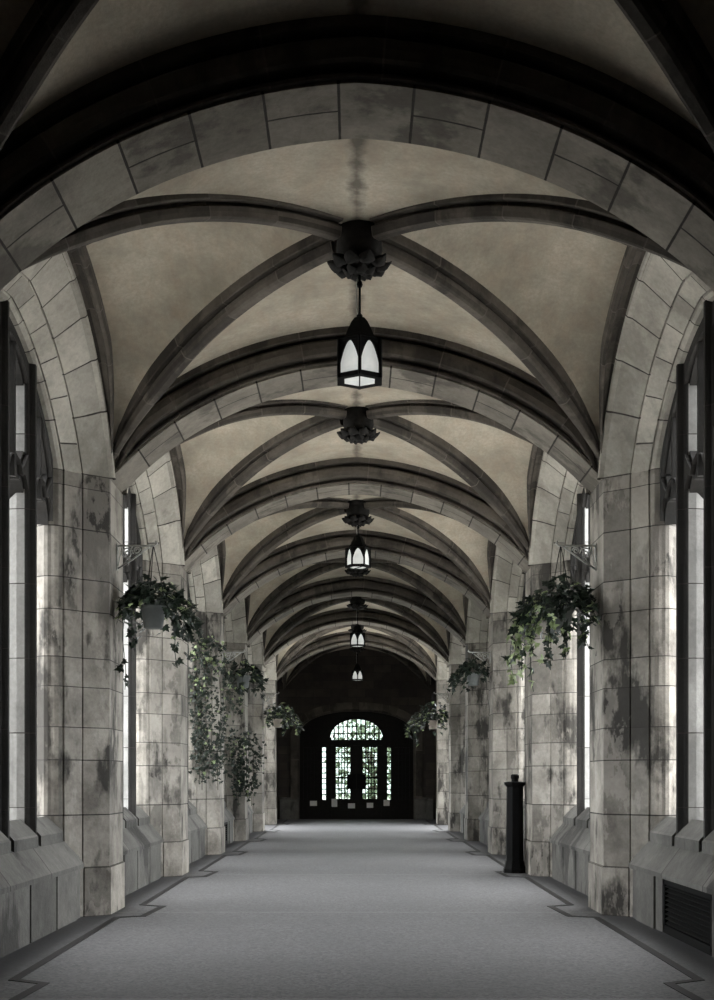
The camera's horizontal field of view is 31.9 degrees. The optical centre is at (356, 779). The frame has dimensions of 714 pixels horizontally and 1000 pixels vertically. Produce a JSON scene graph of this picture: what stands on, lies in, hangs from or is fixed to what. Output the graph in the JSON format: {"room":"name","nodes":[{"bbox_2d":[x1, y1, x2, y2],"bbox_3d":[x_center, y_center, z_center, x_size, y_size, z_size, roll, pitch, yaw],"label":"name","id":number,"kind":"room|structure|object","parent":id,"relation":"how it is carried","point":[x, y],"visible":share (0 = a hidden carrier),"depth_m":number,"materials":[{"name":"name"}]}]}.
{"room":"cloister corridor","nodes":[
{"label":"cloister corridor","id":0,"kind":"room"},
{"bbox_2d":[276,681,276,807],"bbox_3d":[-2.748,-1.810,19.041,0.437,6.132,42.418,0,0,0],"label":"wall","id":1,"kind":"structure","parent":0,"point":[276,681],"depth_m":39.54,"materials":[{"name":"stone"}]},
{"bbox_2d":[0,251,115,854],"bbox_3d":[-2.619,-1.789,9.615,0.743,4.704,4.153,0,0,0],"label":"window","id":2,"kind":"structure","parent":1,"relation":"in","point":[53,410],"depth_m":10.38,"materials":[{"name":"stone"}]},
{"bbox_2d":[123,452,184,828],"bbox_3d":[-2.619,-1.789,14.328,0.743,4.704,4.153,0,0,0],"label":"window","id":3,"kind":"structure","parent":1,"relation":"in","point":[151,513],"depth_m":15.13,"materials":[{"name":"stone"}]},
{"bbox_2d":[188,546,222,814],"bbox_3d":[-2.619,-1.789,19.041,0.743,4.704,4.153,0,0,0],"label":"window","id":4,"kind":"structure","parent":1,"relation":"in","point":[204,579],"depth_m":20.53,"materials":[{"name":"stone"}]},
{"bbox_2d":[224,600,247,807],"bbox_3d":[-2.619,-1.789,23.754,0.743,4.704,4.153,0,0,0],"label":"window","id":5,"kind":"structure","parent":1,"relation":"in","point":[235,626],"depth_m":25.37,"materials":[{"name":"stone"}]},
{"bbox_2d":[248,633,263,664],"bbox_3d":[-2.619,-1.789,28.467,0.743,4.704,4.153,0,0,0],"label":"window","id":6,"kind":"structure","parent":1,"relation":"in","point":[256,648],"depth_m":30.16,"materials":[{"name":"stone"}]},
{"bbox_2d":[264,656,276,680],"bbox_3d":[-2.609,-3.474,33.180,0.724,1.335,4.153,0,0,0],"label":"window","id":7,"kind":"structure","parent":1,"relation":"in","point":[270,668],"depth_m":34.92,"materials":[{"name":"stone"}]},
{"bbox_2d":[277,649,435,818],"bbox_3d":[0.000,-1.810,40.098,5.152,6.132,0.450,0,0,0],"label":"wall","id":8,"kind":"structure","parent":0,"point":[326,680],"depth_m":39.88,"materials":[{"name":"grey stone"}]},
{"bbox_2d":[280,797,298,818],"bbox_3d":[-2.139,0.906,39.823,0.598,0.700,0.140,0,0,0],"label":"trim","id":9,"kind":"structure","parent":8,"relation":"attached to","point":[289,808],"depth_m":39.75,"materials":[{"name":"stone"}]},
{"bbox_2d":[300,712,412,818],"bbox_3d":[0.000,-0.484,40.152,3.640,3.480,0.202,0,0,0],"label":"door","id":10,"kind":"structure","parent":8,"relation":"in","point":[359,758],"depth_m":40.14,"materials":[{"name":"brown wood"}]},
{"bbox_2d":[310,801,316,805],"bbox_3d":[-1.381,0.750,40.119,0.223,0.160,0.007,0,0,0],"label":"paper notice","id":11,"kind":"object","parent":10,"relation":"attached to","point":[312,803],"visible":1,"depth_m":40.12,"materials":[{"name":"white paper"}]},
{"bbox_2d":[332,799,336,806],"bbox_3d":[-0.723,0.734,40.139,0.207,0.255,0.007,0,0,0],"label":"paper notice","id":12,"kind":"object","parent":10,"relation":"attached to","point":[334,801],"visible":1,"depth_m":40.14,"materials":[{"name":"white paper"}]},
{"bbox_2d":[348,803,354,807],"bbox_3d":[-0.161,0.829,40.139,0.223,0.160,0.007,0,0,0],"label":"paper notice","id":13,"kind":"object","parent":10,"relation":"attached to","point":[350,805],"visible":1,"depth_m":40.14,"materials":[{"name":"white paper"}]},
{"bbox_2d":[367,803,372,807],"bbox_3d":[0.434,0.813,40.139,0.207,0.160,0.007,0,0,0],"label":"paper notice","id":14,"kind":"object","parent":10,"relation":"attached to","point":[369,805],"visible":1,"depth_m":40.14,"materials":[{"name":"white paper"}]},
{"bbox_2d":[384,800,389,805],"bbox_3d":[0.964,0.734,40.099,0.191,0.191,0.007,0,0,0],"label":"paper notice","id":15,"kind":"object","parent":10,"relation":"attached to","point":[386,802],"visible":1,"depth_m":40.10,"materials":[{"name":"white paper"}]},
{"bbox_2d":[291,702,421,804],"bbox_3d":[0.000,-0.834,39.943,4.200,3.280,0.260,0,0,0],"label":"trim","id":16,"kind":"structure","parent":8,"relation":"attached to","point":[349,706],"depth_m":39.82,"materials":[{"name":"stone"}]},
{"bbox_2d":[414,797,432,818],"bbox_3d":[2.139,0.906,39.823,0.598,0.700,0.140,0,0,0],"label":"trim","id":17,"kind":"structure","parent":8,"relation":"attached to","point":[423,808],"depth_m":39.75,"materials":[{"name":"stone"}]},
{"bbox_2d":[0,0,713,684],"bbox_3d":[0.000,-3.802,19.041,4.866,1.624,42.418,0,0,0],"label":"ceiling","id":18,"kind":"structure","parent":0,"point":[560,282],"depth_m":10.19,"materials":[{"name":"beige paint"}]},
{"bbox_2d":[111,326,601,492],"bbox_3d":[0.000,-3.533,11.971,4.700,1.455,0.783,0,0,0],"label":"arch","id":19,"kind":"object","parent":18,"relation":"attached to","point":[232,382],"visible":0.92,"depth_m":11.67,"materials":[{"name":"stone"}]},
{"bbox_2d":[182,457,530,571],"bbox_3d":[0.000,-3.533,16.684,4.700,1.455,0.783,0,0,0],"label":"arch","id":20,"kind":"object","parent":18,"relation":"attached to","point":[450,497],"visible":0.93,"depth_m":16.39,"materials":[{"name":"stone"}]},
{"bbox_2d":[221,530,491,616],"bbox_3d":[0.000,-3.533,21.398,4.700,1.455,0.783,0,0,0],"label":"arch","id":21,"kind":"object","parent":18,"relation":"attached to","point":[294,555],"visible":0.84,"depth_m":21.08,"materials":[{"name":"stone"}]},
{"bbox_2d":[246,576,466,645],"bbox_3d":[0.000,-3.533,26.111,4.700,1.455,0.783,0,0,0],"label":"arch","id":22,"kind":"object","parent":18,"relation":"attached to","point":[304,596],"visible":0.92,"depth_m":25.80,"materials":[{"name":"stone"}]},
{"bbox_2d":[263,608,449,665],"bbox_3d":[0.000,-3.533,30.824,4.700,1.455,0.783,0,0,0],"label":"arch","id":23,"kind":"object","parent":18,"relation":"attached to","point":[344,616],"visible":0.84,"depth_m":30.51,"materials":[{"name":"stone"}]},
{"bbox_2d":[275,631,437,680],"bbox_3d":[0.000,-3.533,35.537,4.700,1.455,0.783,0,0,0],"label":"arch","id":24,"kind":"object","parent":18,"relation":"attached to","point":[339,639],"visible":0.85,"depth_m":35.22,"materials":[{"name":"stone"}]},
{"bbox_2d":[282,645,430,688],"bbox_3d":[0.000,-3.693,37.893,4.757,1.763,4.288,0,0,0],"label":"ribs","id":25,"kind":"object","parent":18,"relation":"attached to","point":[300,666],"visible":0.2,"depth_m":39.34,"materials":[{"name":"stone"}]},
{"bbox_2d":[22,194,690,460],"bbox_3d":[0.000,-3.693,9.615,4.757,1.763,4.288,0,0,0],"label":"ribs","id":26,"kind":"object","parent":18,"relation":"attached to","point":[316,249],"visible":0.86,"depth_m":9.96,"materials":[{"name":"stone"}]},
{"bbox_2d":[122,399,590,552],"bbox_3d":[0.000,-3.693,14.328,4.757,1.763,4.288,0,0,0],"label":"ribs","id":27,"kind":"object","parent":18,"relation":"attached to","point":[328,416],"visible":0.55,"depth_m":15.06,"materials":[{"name":"stone"}]},
{"bbox_2d":[187,497,525,602],"bbox_3d":[0.000,-3.693,19.041,4.757,1.763,4.288,0,0,0],"label":"ribs","id":28,"kind":"object","parent":18,"relation":"attached to","point":[330,507],"visible":0.44,"depth_m":20.01,"materials":[{"name":"stone"}]},
{"bbox_2d":[244,557,468,635],"bbox_3d":[0.000,-3.693,23.754,4.757,1.763,4.288,0,0,0],"label":"ribs","id":29,"kind":"object","parent":18,"relation":"attached to","point":[322,567],"visible":0.38,"depth_m":24.88,"materials":[{"name":"stone"}]},
{"bbox_2d":[247,597,465,657],"bbox_3d":[0.000,-3.693,28.467,4.757,1.763,4.288,0,0,0],"label":"ribs","id":30,"kind":"object","parent":18,"relation":"attached to","point":[287,626],"visible":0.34,"depth_m":29.65,"materials":[{"name":"stone"}]},
{"bbox_2d":[276,625,436,672],"bbox_3d":[0.000,-3.693,33.180,4.757,1.763,4.288,0,0,0],"label":"ribs","id":31,"kind":"object","parent":18,"relation":"attached to","point":[300,644],"visible":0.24,"depth_m":34.48,"materials":[{"name":"stone"}]},
{"bbox_2d":[0,14,713,291],"bbox_3d":[0.000,-3.533,7.258,4.700,1.455,0.783,0,0,0],"label":"arch","id":32,"kind":"object","parent":18,"relation":"attached to","point":[146,123],"visible":1,"depth_m":6.96,"materials":[{"name":"stone"}]},
{"bbox_2d":[0,0,713,150],"bbox_3d":[0.000,-3.693,4.902,4.757,1.763,4.288,0,0,0],"label":"ribs","id":33,"kind":"object","parent":18,"relation":"attached to","point":[48,26],"visible":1,"depth_m":6.27,"materials":[{"name":"stone"}]},
{"bbox_2d":[351,652,362,680],"bbox_3d":[0.024,-3.449,37.893,0.346,0.867,0.395,0,0,-3],"label":"hanging lantern","id":34,"kind":"object","parent":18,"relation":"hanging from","point":[357,673],"visible":1,"depth_m":37.79,"materials":[{"name":"black metal"}]},
{"bbox_2d":[348,624,365,632],"bbox_3d":[0.022,-4.088,33.180,0.496,0.451,0.476,0,0,0],"label":"boss","id":35,"kind":"object","parent":18,"relation":"attached to","point":[352,625],"visible":0.25,"depth_m":33.06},
{"bbox_2d":[349,647,364,652],"bbox_3d":[0.022,-4.088,37.893,0.496,0.451,0.476,0,0,0],"label":"boss","id":36,"kind":"object","parent":18,"relation":"attached to","point":[354,649],"visible":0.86,"depth_m":37.77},
{"bbox_2d":[350,610,364,646],"bbox_3d":[0.024,-3.461,28.467,0.346,0.844,0.395,0,0,0],"label":"hanging lantern","id":37,"kind":"object","parent":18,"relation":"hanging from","point":[357,637],"visible":1,"depth_m":28.36,"materials":[{"name":"black metal"}]},
{"bbox_2d":[347,596,367,610],"bbox_3d":[0.022,-4.088,28.467,0.496,0.451,0.476,0,0,0],"label":"boss","id":38,"kind":"object","parent":18,"relation":"attached to","point":[356,602],"visible":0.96,"depth_m":28.32,"materials":[{"name":"grey stone"}]},
{"bbox_2d":[345,525,370,569],"bbox_3d":[0.024,-3.556,19.041,0.346,0.653,0.395,0,0,-30],"label":"hanging lantern","id":39,"kind":"object","parent":18,"relation":"hanging from","point":[357,555],"visible":1,"depth_m":18.95,"materials":[{"name":"black metal"}]},
{"bbox_2d":[345,569,370,576],"bbox_3d":[0.022,-4.088,23.754,0.496,0.451,0.476,0,0,0],"label":"boss","id":40,"kind":"object","parent":18,"relation":"attached to","point":[353,573],"visible":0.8,"depth_m":23.65,"materials":[{"name":"grey stone"}]},
{"bbox_2d":[342,500,373,526],"bbox_3d":[0.022,-4.088,19.041,0.496,0.451,0.476,0,0,0],"label":"boss","id":41,"kind":"object","parent":18,"relation":"attached to","point":[357,514],"visible":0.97,"depth_m":18.90,"materials":[{"name":"grey stone"}]},
{"bbox_2d":[337,406,379,444],"bbox_3d":[0.022,-4.088,14.328,0.496,0.451,0.476,0,0,0],"label":"boss","id":42,"kind":"object","parent":18,"relation":"attached to","point":[358,428],"visible":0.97,"depth_m":14.19,"materials":[{"name":"grey stone"}]},
{"bbox_2d":[337,275,381,389],"bbox_3d":[0.024,-3.472,9.615,0.346,0.821,0.395,0,0,0],"label":"lantern","id":43,"kind":"object","parent":18,"relation":"hanging from","point":[359,352],"visible":1,"depth_m":9.51,"materials":[{"name":"black metal"}]},
{"bbox_2d":[327,220,391,281],"bbox_3d":[0.022,-4.088,9.615,0.496,0.451,0.476,0,0,0],"label":"boss","id":44,"kind":"object","parent":18,"relation":"attached to","point":[358,252],"visible":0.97,"depth_m":9.48,"materials":[{"name":"grey stone"}]},
{"bbox_2d":[0,819,713,999],"bbox_3d":[0.000,1.316,19.003,6.164,0.120,42.941,0,0,0],"label":"floor","id":45,"kind":"structure","parent":0,"point":[314,909],"depth_m":9.84,"materials":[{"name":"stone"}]},
{"bbox_2d":[0,841,83,957],"bbox_3d":[-2.627,0.902,9.615,0.267,0.708,3.657,0,0,0],"label":"window ledge","id":46,"kind":"object","parent":45,"relation":"on","point":[40,886],"visible":0.94,"depth_m":9.86,"materials":[{"name":"stone"}]},
{"bbox_2d":[37,469,124,916],"bbox_3d":[-2.626,-0.777,11.971,0.683,4.066,1.455,0,0,0],"label":"stone pier","id":47,"kind":"object","parent":45,"relation":"on","point":[80,586],"visible":0.92,"depth_m":11.48,"materials":[{"name":"stone"}]},
{"bbox_2d":[116,541,157,570],"bbox_3d":[-2.099,-2.150,11.971,0.399,0.285,0.040,0,0,0],"label":"wall bracket","id":48,"kind":"object","parent":47,"relation":"attached to","point":[117,545],"visible":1,"depth_m":11.96,"materials":[{"name":"white metal"}]},
{"bbox_2d":[114,546,203,686],"bbox_3d":[-1.885,-1.562,11.975,0.876,1.370,0.993,0,0,0],"label":"hanging basket","id":49,"kind":"object","parent":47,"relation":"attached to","point":[153,612],"visible":1,"depth_m":11.86,"materials":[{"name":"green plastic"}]},
{"bbox_2d":[140,605,166,628],"bbox_3d":[-1.945,-1.558,11.971,0.260,0.210,0.260,0,0,0],"label":"pot","id":50,"kind":"object","parent":49,"relation":"on","point":[153,617],"depth_m":11.88,"materials":[{"name":"grey plastic"}]},
{"bbox_2d":[123,824,163,895],"bbox_3d":[-2.627,0.902,14.328,0.267,0.708,3.657,0,0,0],"label":"stone bench","id":51,"kind":"object","parent":45,"relation":"on","point":[141,844],"visible":0.54,"depth_m":14.66,"materials":[{"name":"stone"}]},
{"bbox_2d":[8,819,294,999],"bbox_3d":[-2.058,1.259,20.889,0.327,0.014,37.830,0,0,0],"label":"trim","id":52,"kind":"structure","parent":45,"relation":"in","point":[18,978],"depth_m":9.97,"materials":[{"name":"black stone"}]},
{"bbox_2d":[136,561,188,876],"bbox_3d":[-2.626,-0.777,16.684,0.683,4.066,1.455,0,0,0],"label":"stone pier","id":53,"kind":"object","parent":45,"relation":"on","point":[161,687],"visible":0.74,"depth_m":16.21,"materials":[{"name":"stone"}]},
{"bbox_2d":[188,814,206,863],"bbox_3d":[-2.627,0.902,19.041,0.267,0.708,3.657,0,0,0],"label":"stone bench","id":54,"kind":"object","parent":45,"relation":"on","point":[197,826],"visible":0.35,"depth_m":19.71,"materials":[{"name":"stone"}]},
{"bbox_2d":[188,611,224,854],"bbox_3d":[-2.626,-0.777,21.398,0.683,4.066,1.455,0,0,0],"label":"stone pier","id":55,"kind":"object","parent":45,"relation":"on","point":[208,798],"visible":0.52,"depth_m":20.93,"materials":[{"name":"stone"}]},
{"bbox_2d":[188,636,239,783],"bbox_3d":[-2.416,-1.113,20.602,1.002,2.552,0.421,0,0,0],"label":"ivy vine","id":56,"kind":"object","parent":55,"relation":"attached to","point":[200,731],"visible":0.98,"depth_m":20.64,"materials":[{"name":"green plant"}]},
{"bbox_2d":[222,649,244,665],"bbox_3d":[-2.099,-2.092,21.398,0.399,0.285,0.040,0,0,0],"label":"wall bracket","id":57,"kind":"object","parent":55,"relation":"attached to","point":[233,653],"visible":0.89,"depth_m":21.39,"materials":[{"name":"white metal"}]},
{"bbox_2d":[222,653,268,714],"bbox_3d":[-1.883,-1.643,21.419,0.803,1.096,0.844,0,0,0],"label":"hanging basket","id":58,"kind":"object","parent":55,"relation":"attached to","point":[243,680],"visible":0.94,"depth_m":21.31,"materials":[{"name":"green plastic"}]},
{"bbox_2d":[236,675,250,687],"bbox_3d":[-1.940,-1.680,21.398,0.260,0.210,0.260,0,0,0],"label":"pot","id":59,"kind":"object","parent":58,"relation":"on","point":[246,678],"depth_m":21.31,"materials":[{"name":"grey plastic"}]},
{"bbox_2d":[224,807,234,843],"bbox_3d":[-2.627,0.902,23.754,0.267,0.708,3.657,0,0,0],"label":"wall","id":60,"kind":"structure","parent":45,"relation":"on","point":[228,816],"depth_m":24.78,"materials":[{"name":"stone"}]},
{"bbox_2d":[224,822,226,844],"bbox_3d":[-2.600,1.036,23.768,0.140,0.439,1.412,0,0,0],"label":"wall grille","id":61,"kind":"object","parent":60,"relation":"attached to","point":[225,823],"visible":0.23,"depth_m":24.38,"materials":[{"name":"black metal"}]},
{"bbox_2d":[224,642,248,840],"bbox_3d":[-2.626,-0.777,26.111,0.683,4.066,1.455,0,0,0],"label":"stone pier","id":62,"kind":"object","parent":45,"relation":"on","point":[241,821],"visible":0.41,"depth_m":25.64,"materials":[{"name":"stone"}]},
{"bbox_2d":[224,728,266,805],"bbox_3d":[-2.253,-0.270,25.348,0.890,1.601,0.350,0,0,0],"label":"ivy vine","id":63,"kind":"object","parent":62,"relation":"attached to","point":[243,741],"visible":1,"depth_m":25.38,"materials":[{"name":"green plant"}]},
{"bbox_2d":[248,805,253,833],"bbox_3d":[-2.627,0.902,28.467,0.267,0.708,3.657,0,0,0],"label":"stone bench","id":64,"kind":"object","parent":45,"relation":"on","point":[250,811],"visible":0.13,"depth_m":29.56,"materials":[{"name":"stone"}]},
{"bbox_2d":[248,664,264,831],"bbox_3d":[-2.626,-0.777,30.824,0.683,4.066,1.455,0,0,0],"label":"stone pier","id":65,"kind":"object","parent":45,"relation":"on","point":[255,704],"visible":0.25,"depth_m":30.40,"materials":[{"name":"stone"}]},
{"bbox_2d":[263,692,278,702],"bbox_3d":[-2.099,-2.035,30.824,0.399,0.285,0.040,0,0,0],"label":"wall bracket","id":66,"kind":"object","parent":65,"relation":"attached to","point":[278,692],"visible":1,"depth_m":30.81,"materials":[{"name":"white metal"}]},
{"bbox_2d":[262,694,304,736],"bbox_3d":[-1.786,-1.571,30.846,1.050,1.125,1.319,0,0,0],"label":"hanging basket","id":67,"kind":"object","parent":65,"relation":"attached to","point":[276,722],"visible":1,"depth_m":30.71,"materials":[{"name":"ceramic"}]},
{"bbox_2d":[273,719,281,727],"bbox_3d":[-1.940,-1.403,30.824,0.260,0.210,0.260,0,0,0],"label":"pot","id":68,"kind":"object","parent":67,"relation":"on","point":[277,724],"depth_m":30.73,"materials":[{"name":"ceramic"}]},
{"bbox_2d":[264,680,276,824],"bbox_3d":[-2.626,-0.777,35.537,0.683,4.066,1.455,0,0,0],"label":"stone pier","id":69,"kind":"object","parent":45,"relation":"on","point":[270,809],"visible":0.32,"depth_m":35.11,"materials":[{"name":"stone"}]},
{"bbox_2d":[436,680,448,824],"bbox_3d":[2.626,-0.777,35.537,0.683,4.066,1.455,0,0,0],"label":"stone pier","id":70,"kind":"object","parent":45,"relation":"on","point":[442,809],"visible":0.36,"depth_m":35.09,"materials":[{"name":"stone"}]},
{"bbox_2d":[448,664,464,831],"bbox_3d":[2.626,-0.777,30.824,0.683,4.066,1.455,0,0,0],"label":"stone pier","id":71,"kind":"object","parent":45,"relation":"on","point":[457,700],"visible":0.41,"depth_m":30.39,"materials":[{"name":"stone"}]},
{"bbox_2d":[404,694,449,745],"bbox_3d":[1.727,-1.475,30.842,1.170,1.317,1.416,0,0,0],"label":"hanging basket","id":72,"kind":"object","parent":71,"relation":"attached to","point":[432,724],"visible":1,"depth_m":30.75,"materials":[{"name":"ceramic"}]},
{"bbox_2d":[428,720,437,728],"bbox_3d":[1.880,-1.363,30.824,0.260,0.210,0.260,0,0,0],"label":"pot","id":73,"kind":"object","parent":72,"relation":"on","point":[433,723],"depth_m":30.73,"materials":[{"name":"ceramic"}]},
{"bbox_2d":[434,692,449,702],"bbox_3d":[2.099,-2.035,30.824,0.399,0.285,0.040,0,0,0],"label":"wall bracket","id":74,"kind":"object","parent":71,"relation":"attached to","point":[434,692],"visible":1,"depth_m":30.81,"materials":[{"name":"white metal"}]},
{"bbox_2d":[459,805,464,832],"bbox_3d":[2.627,0.902,28.467,0.267,0.708,3.657,0,0,0],"label":"stone bench","id":75,"kind":"object","parent":45,"relation":"on","point":[462,811],"visible":0.15,"depth_m":29.56,"materials":[{"name":"stone"}]},
{"bbox_2d":[464,642,488,840],"bbox_3d":[2.626,-0.777,26.111,0.683,4.066,1.455,0,0,0],"label":"stone pier","id":76,"kind":"object","parent":45,"relation":"on","point":[476,700],"visible":0.55,"depth_m":25.65,"materials":[{"name":"stone"}]},
{"bbox_2d":[478,807,488,845],"bbox_3d":[2.627,0.902,23.754,0.267,0.708,3.657,0,0,0],"label":"stone bench","id":77,"kind":"object","parent":45,"relation":"on","point":[484,816],"visible":0.24,"depth_m":24.67,"materials":[{"name":"stone"}]},
{"bbox_2d":[488,611,524,854],"bbox_3d":[2.626,-0.777,21.398,0.683,4.066,1.455,0,0,0],"label":"stone pier","id":78,"kind":"object","parent":45,"relation":"on","point":[506,702],"visible":0.58,"depth_m":20.95,"materials":[{"name":"stone"}]},
{"bbox_2d":[446,653,490,713],"bbox_3d":[1.944,-1.649,21.418,0.838,1.085,0.887,0,0,0],"label":"hanging basket","id":79,"kind":"object","parent":78,"relation":"attached to","point":[472,679],"visible":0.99,"depth_m":21.32,"materials":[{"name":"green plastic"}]},
{"bbox_2d":[467,673,480,685],"bbox_3d":[2.000,-1.720,21.398,0.260,0.210,0.260,0,0,0],"label":"pot","id":80,"kind":"object","parent":79,"relation":"on","point":[473,679],"depth_m":21.31,"materials":[{"name":"grey plastic"}]},
{"bbox_2d":[468,649,490,665],"bbox_3d":[2.099,-2.092,21.398,0.399,0.285,0.040,0,0,0],"label":"wall bracket","id":81,"kind":"object","parent":78,"relation":"attached to","point":[479,653],"visible":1,"depth_m":21.39,"materials":[{"name":"white metal"}]},
{"bbox_2d":[503,774,525,872],"bbox_3d":[2.148,0.588,16.967,0.296,1.335,0.296,0,0,0],"label":"bollard","id":82,"kind":"object","parent":45,"relation":"on","point":[514,863],"visible":1,"depth_m":16.87,"materials":[{"name":"black metal"}]},
{"bbox_2d":[523,815,524,855],"bbox_3d":[2.627,0.902,19.041,0.267,0.708,3.657,0,0,0],"label":"stone bench","id":83,"kind":"object","parent":45,"relation":"on","point":[523,815],"visible":0.04,"depth_m":18.77,"materials":[{"name":"stone"}]},
{"bbox_2d":[524,561,576,876],"bbox_3d":[2.626,-0.777,16.684,0.683,4.066,1.455,0,0,0],"label":"stone pier","id":84,"kind":"object","parent":45,"relation":"on","point":[551,709],"visible":0.7,"depth_m":16.21,"materials":[{"name":"stone"}]},
{"bbox_2d":[418,819,704,999],"bbox_3d":[2.058,1.259,20.889,0.327,0.014,37.830,0,0,0],"label":"trim","id":85,"kind":"structure","parent":45,"relation":"in","point":[694,978],"depth_m":9.87,"materials":[{"name":"black stone"}]},
{"bbox_2d":[549,824,589,895],"bbox_3d":[2.627,0.902,14.328,0.267,0.708,3.657,0,0,0],"label":"stone bench","id":86,"kind":"object","parent":45,"relation":"on","point":[570,844],"visible":0.54,"depth_m":14.66,"materials":[{"name":"stone"}]},
{"bbox_2d":[588,469,675,916],"bbox_3d":[2.626,-0.777,11.971,0.683,4.066,1.455,0,0,0],"label":"stone pier","id":87,"kind":"object","parent":45,"relation":"on","point":[633,655],"visible":0.89,"depth_m":11.48,"materials":[{"name":"stone"}]},
{"bbox_2d":[501,546,601,691],"bbox_3d":[1.861,-1.542,11.998,0.938,1.410,1.050,0,0,0],"label":"hanging basket","id":88,"kind":"object","parent":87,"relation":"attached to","point":[558,618],"visible":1,"depth_m":11.81,"materials":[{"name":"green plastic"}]},
{"bbox_2d":[547,607,573,630],"bbox_3d":[1.955,-1.538,11.971,0.260,0.210,0.260,0,0,0],"label":"pot","id":89,"kind":"object","parent":88,"relation":"on","point":[569,613],"depth_m":11.88,"materials":[{"name":"grey plastic"}]},
{"bbox_2d":[555,541,596,570],"bbox_3d":[2.099,-2.150,11.971,0.399,0.285,0.040,0,0,0],"label":"wall bracket","id":90,"kind":"object","parent":87,"relation":"attached to","point":[558,545],"visible":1,"depth_m":11.96,"materials":[{"name":"white metal"}]},
{"bbox_2d":[629,841,713,957],"bbox_3d":[2.627,0.902,9.615,0.267,0.708,3.657,0,0,0],"label":"window ledge","id":91,"kind":"object","parent":45,"relation":"on","point":[654,863],"visible":0.82,"depth_m":10.42,"materials":[{"name":"stone"}]},
{"bbox_2d":[663,879,711,955],"bbox_3d":[2.600,1.036,9.601,0.140,0.439,1.412,0,0,0],"label":"wall grille","id":92,"kind":"object","parent":91,"relation":"attached to","point":[687,912],"visible":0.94,"depth_m":9.58,"materials":[{"name":"black metal"}]},
{"bbox_2d":[436,681,436,807],"bbox_3d":[2.748,-1.810,19.041,0.437,6.132,42.418,0,0,0],"label":"wall","id":93,"kind":"structure","parent":0,"point":[436,681],"depth_m":39.54,"materials":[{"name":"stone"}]},
{"bbox_2d":[436,656,448,680],"bbox_3d":[2.609,-3.474,33.180,0.724,1.335,4.153,0,0,0],"label":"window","id":94,"kind":"structure","parent":93,"relation":"in","point":[442,673],"depth_m":34.93,"materials":[{"name":"stone"}]},
{"bbox_2d":[449,633,464,664],"bbox_3d":[2.619,-1.789,28.467,0.743,4.704,4.153,0,0,0],"label":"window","id":95,"kind":"structure","parent":93,"relation":"in","point":[456,648],"depth_m":30.16,"materials":[{"name":"stone"}]},
{"bbox_2d":[465,600,488,807],"bbox_3d":[2.619,-1.789,23.754,0.743,4.704,4.153,0,0,0],"label":"window","id":96,"kind":"structure","parent":93,"relation":"in","point":[477,626],"depth_m":25.37,"materials":[{"name":"stone"}]},
{"bbox_2d":[490,546,524,814],"bbox_3d":[2.619,-1.789,19.041,0.743,4.704,4.153,0,0,0],"label":"window","id":97,"kind":"structure","parent":93,"relation":"in","point":[508,579],"depth_m":20.54,"materials":[{"name":"stone"}]},
{"bbox_2d":[528,452,589,828],"bbox_3d":[2.619,-1.789,14.328,0.743,4.704,4.153,0,0,0],"label":"window","id":98,"kind":"structure","parent":93,"relation":"in","point":[561,513],"depth_m":15.20,"materials":[{"name":"stone"}]},
{"bbox_2d":[597,251,713,854],"bbox_3d":[2.619,-1.789,9.615,0.743,4.704,4.153,0,0,0],"label":"window","id":99,"kind":"structure","parent":93,"relation":"in","point":[659,414],"depth_m":10.38,"materials":[{"name":"stone"}]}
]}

